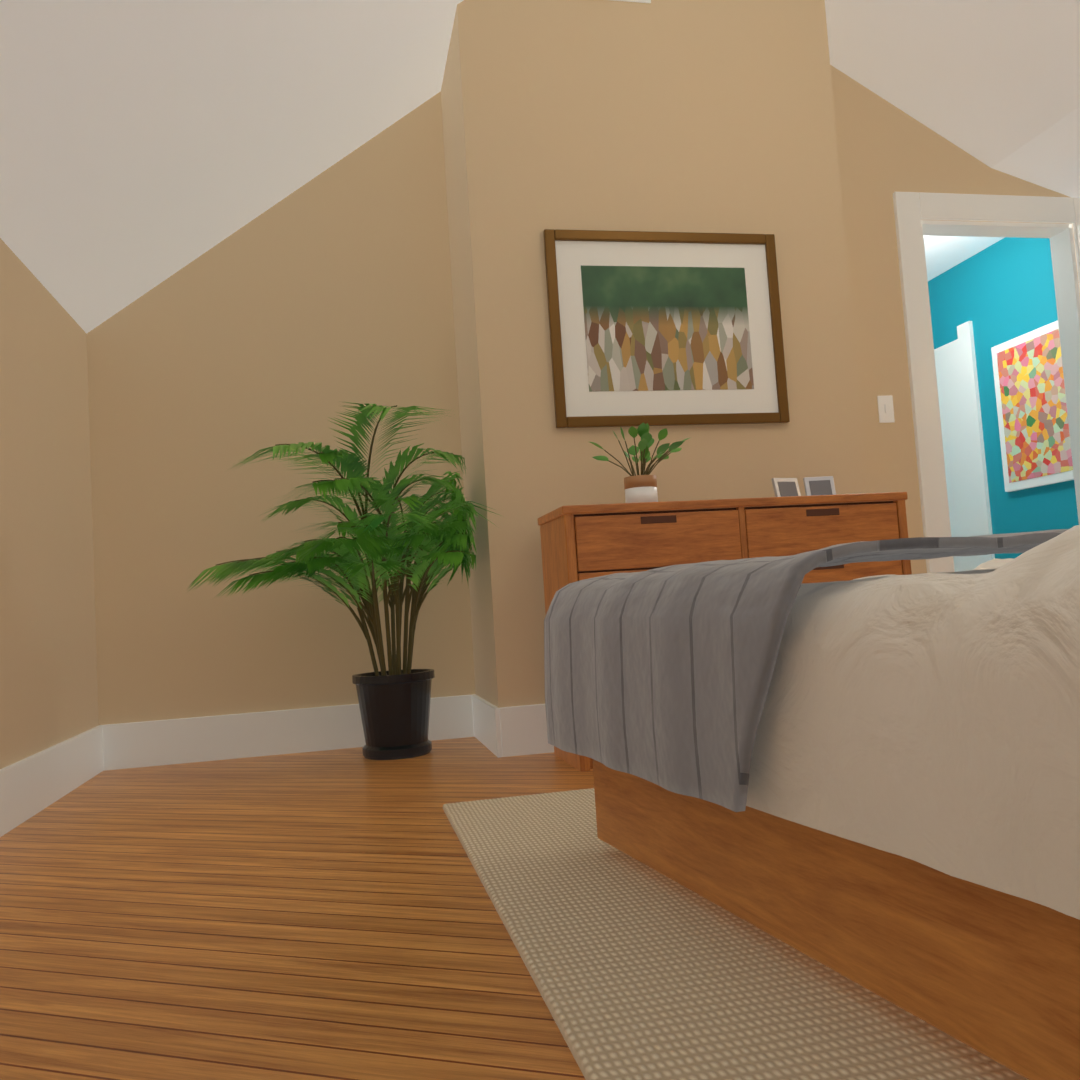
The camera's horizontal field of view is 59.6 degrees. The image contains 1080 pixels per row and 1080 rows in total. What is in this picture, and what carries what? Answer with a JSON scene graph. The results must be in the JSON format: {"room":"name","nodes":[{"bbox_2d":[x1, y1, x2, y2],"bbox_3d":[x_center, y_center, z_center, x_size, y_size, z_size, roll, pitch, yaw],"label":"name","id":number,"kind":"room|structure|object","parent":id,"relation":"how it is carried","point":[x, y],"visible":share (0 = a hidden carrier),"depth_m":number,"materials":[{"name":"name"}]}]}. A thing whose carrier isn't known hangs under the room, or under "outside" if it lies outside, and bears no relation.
{"room":"bedroom","nodes":[
{"label":"bedroom","id":0,"kind":"room"},
{"bbox_2d":[0,238,98,768],"bbox_3d":[-1.233,-0.457,1.366,0.120,2.200,4.220,-3,-4,-12],"label":"wall","id":1,"kind":"structure","parent":0,"point":[48,681],"depth_m":2.75,"materials":[{"name":"beige paint"}]},
{"bbox_2d":[0,724,107,836],"bbox_3d":[-1.103,0.558,1.311,0.016,0.155,3.980,-3,-4,-12],"label":"baseboard","id":2,"kind":"structure","parent":1,"relation":"attached to","point":[33,785],"depth_m":2.64,"materials":[{"name":"white wood"}]},
{"bbox_2d":[0,0,462,333],"bbox_3d":[-0.267,-1.869,1.531,2.470,2.216,4.680,-3,-4,-12],"label":"ceiling slope","id":3,"kind":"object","parent":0,"point":[146,146],"visible":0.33,"depth_m":2.71,"materials":[{"name":"white paint"}]},
{"bbox_2d":[0,737,593,1079],"bbox_3d":[1.160,0.652,2.917,5.700,0.100,7.300,-3,-4,-12],"label":"floor","id":4,"kind":"structure","parent":0,"point":[325,915],"depth_m":1.46,"materials":[{"name":"brown wood"}]},
{"bbox_2d":[189,401,503,759],"bbox_3d":[-0.637,0.163,3.032,1.002,1.117,0.815,-3,-4,-12],"label":"palm","id":5,"kind":"object","parent":4,"relation":"on","point":[394,703],"visible":1,"depth_m":3.07,"materials":[{"name":"green plant"}]},
{"bbox_2d":[352,668,434,759],"bbox_3d":[-0.488,0.587,3.191,0.276,0.275,0.276,-3,-4,-12],"label":"pot","id":6,"kind":"object","parent":5,"relation":"attached to","point":[394,704],"depth_m":3.09,"materials":[{"name":"black plastic"}]},
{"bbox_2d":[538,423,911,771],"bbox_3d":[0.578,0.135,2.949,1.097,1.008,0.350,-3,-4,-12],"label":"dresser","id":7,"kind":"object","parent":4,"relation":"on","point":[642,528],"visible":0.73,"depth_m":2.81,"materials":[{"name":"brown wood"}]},
{"bbox_2d":[587,423,691,509],"bbox_3d":[0.314,-0.228,2.907,0.316,0.257,0.273,-3,-4,-12],"label":"plant","id":8,"kind":"object","parent":7,"relation":"on","point":[638,488],"depth_m":2.88,"materials":[{"name":"green plant"}]},
{"bbox_2d":[443,788,1028,1079],"bbox_3d":[1.163,0.493,1.434,2.400,0.016,2.180,-3,-4,-12],"label":"rug","id":9,"kind":"object","parent":4,"relation":"on","point":[638,970],"visible":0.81,"depth_m":1.13,"materials":[{"name":"beige carpet"}]},
{"bbox_2d":[544,525,1079,1079],"bbox_3d":[1.091,-0.033,1.027,1.609,0.982,2.150,-2,-4,-19],"label":"bed","id":10,"kind":"object","parent":9,"relation":"on","point":[870,783],"visible":1,"depth_m":0.97,"materials":[{"name":"white fabric"}]},
{"bbox_2d":[544,525,1079,812],"bbox_3d":[0.905,0.151,1.584,1.609,0.320,0.950,-2,-4,-19],"label":"blanket","id":11,"kind":"object","parent":10,"relation":"on","point":[734,685],"depth_m":1.11,"materials":[{"name":"grey fabric"}]},
{"bbox_2d":[87,65,1079,724],"bbox_3d":[0.557,-1.001,3.889,4.724,3.400,0.120,-3,-4,-12],"label":"wall","id":12,"kind":"structure","parent":0,"point":[297,315],"depth_m":3.48,"materials":[{"name":"beige paint"}]},
{"bbox_2d":[108,695,467,769],"bbox_3d":[-0.861,0.684,3.382,1.283,0.155,0.019,-3,-4,-12],"label":"baseboard","id":13,"kind":"structure","parent":12,"relation":"attached to","point":[254,734],"depth_m":3.34,"materials":[{"name":"white wood"}]},
{"bbox_2d":[893,192,1079,572],"bbox_3d":[2.066,-0.447,4.161,1.006,2.145,0.164,-3,-4,-12],"label":"door frame","id":14,"kind":"structure","parent":12,"relation":"attached to","point":[919,215],"depth_m":4.09,"materials":[{"name":"white wood"}]},
{"bbox_2d":[441,0,866,707],"bbox_3d":[0.381,-1.015,3.522,1.362,3.400,0.545,-3,-4,-12],"label":"wall","id":15,"kind":"structure","parent":0,"point":[705,116],"depth_m":3.25,"materials":[{"name":"beige paint"}]},
{"bbox_2d":[468,694,487,747],"bbox_3d":[-0.189,0.633,3.260,0.022,0.155,0.480,-3,-4,-12],"label":"baseboard","id":16,"kind":"structure","parent":15,"relation":"attached to","point":[477,706],"depth_m":3.37,"materials":[{"name":"white wood"}]},
{"bbox_2d":[488,702,553,757],"bbox_3d":[0.540,0.579,3.138,1.394,0.155,0.016,-3,-4,-12],"label":"baseboard","id":17,"kind":"structure","parent":15,"relation":"attached to","point":[513,730],"depth_m":3.00,"materials":[{"name":"white wood"}]},
{"bbox_2d":[612,0,650,2],"bbox_3d":[0.240,-1.947,3.282,0.300,0.138,0.013,-3,-4,-12],"label":"air vent","id":18,"kind":"object","parent":15,"relation":"in","point":[644,1],"visible":1,"depth_m":3.30,"materials":[{"name":"white"}]},
{"bbox_2d":[543,229,789,427],"bbox_3d":[0.439,-0.723,3.218,0.831,0.670,0.022,-3,-4,-12],"label":"picture frame","id":19,"kind":"object","parent":15,"relation":"attached to","point":[665,328],"visible":1,"depth_m":3.21,"materials":[{"name":"wood"},{"name":"paper"},{"name":"glass"}]},
{"bbox_2d":[825,0,1079,167],"bbox_3d":[2.156,-2.163,2.065,2.514,1.863,4.680,-3,-4,-12],"label":"ceiling slope","id":20,"kind":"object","parent":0,"point":[990,83],"visible":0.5,"depth_m":3.76,"materials":[{"name":"white paint"}]},
{"bbox_2d":[923,235,1004,280],"bbox_3d":[1.716,-1.810,5.619,2.350,0.100,2.650,-3,-4,-12],"label":"ceiling","id":21,"kind":"structure","parent":0,"point":[943,254],"depth_m":5.84,"materials":[{"name":"white paint"}]},
{"bbox_2d":[928,237,1078,558],"bbox_3d":[2.894,-0.618,5.769,0.100,2.600,2.650,-3,-4,-12],"label":"wall","id":22,"kind":"structure","parent":0,"point":[1001,291],"depth_m":5.75,"materials":[{"name":"teal paint"}]},
{"bbox_2d":[934,321,994,571],"bbox_3d":[2.858,-0.370,5.690,0.025,2.100,2.550,-3,-4,-12],"label":"door","id":23,"kind":"structure","parent":22,"relation":"attached to","point":[963,443],"depth_m":6.11,"materials":[{"name":"white wood"}]},
{"bbox_2d":[991,320,1073,491],"bbox_3d":[2.889,-0.766,5.423,0.036,0.895,0.718,-3,-4,-12],"label":"framed picture","id":24,"kind":"object","parent":22,"relation":"attached to","point":[1035,444],"visible":0.9,"depth_m":5.47,"materials":[{"name":"white"}]},
{"bbox_2d":[992,107,1079,197],"bbox_3d":[2.572,-1.707,3.868,0.989,0.603,1.260,-3,-4,-12],"label":"ceiling slope","id":25,"kind":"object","parent":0,"point":[1048,158],"depth_m":4.05,"materials":[{"name":"white paint"}]},
{"bbox_3d":[3.281,-0.810,2.217,0.120,2.450,4.470,-3,-4,-12],"label":"wall","id":26,"kind":"structure","parent":0,"visible":0},
{"bbox_2d":[877,395,894,422],"bbox_3d":[1.459,-0.553,3.973,0.070,0.115,0.011,-3,-4,-12],"label":"light switch","id":27,"kind":"object","parent":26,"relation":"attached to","point":[885,409],"visible":1,"depth_m":3.96,"materials":[{"name":"white plastic"}]}
]}

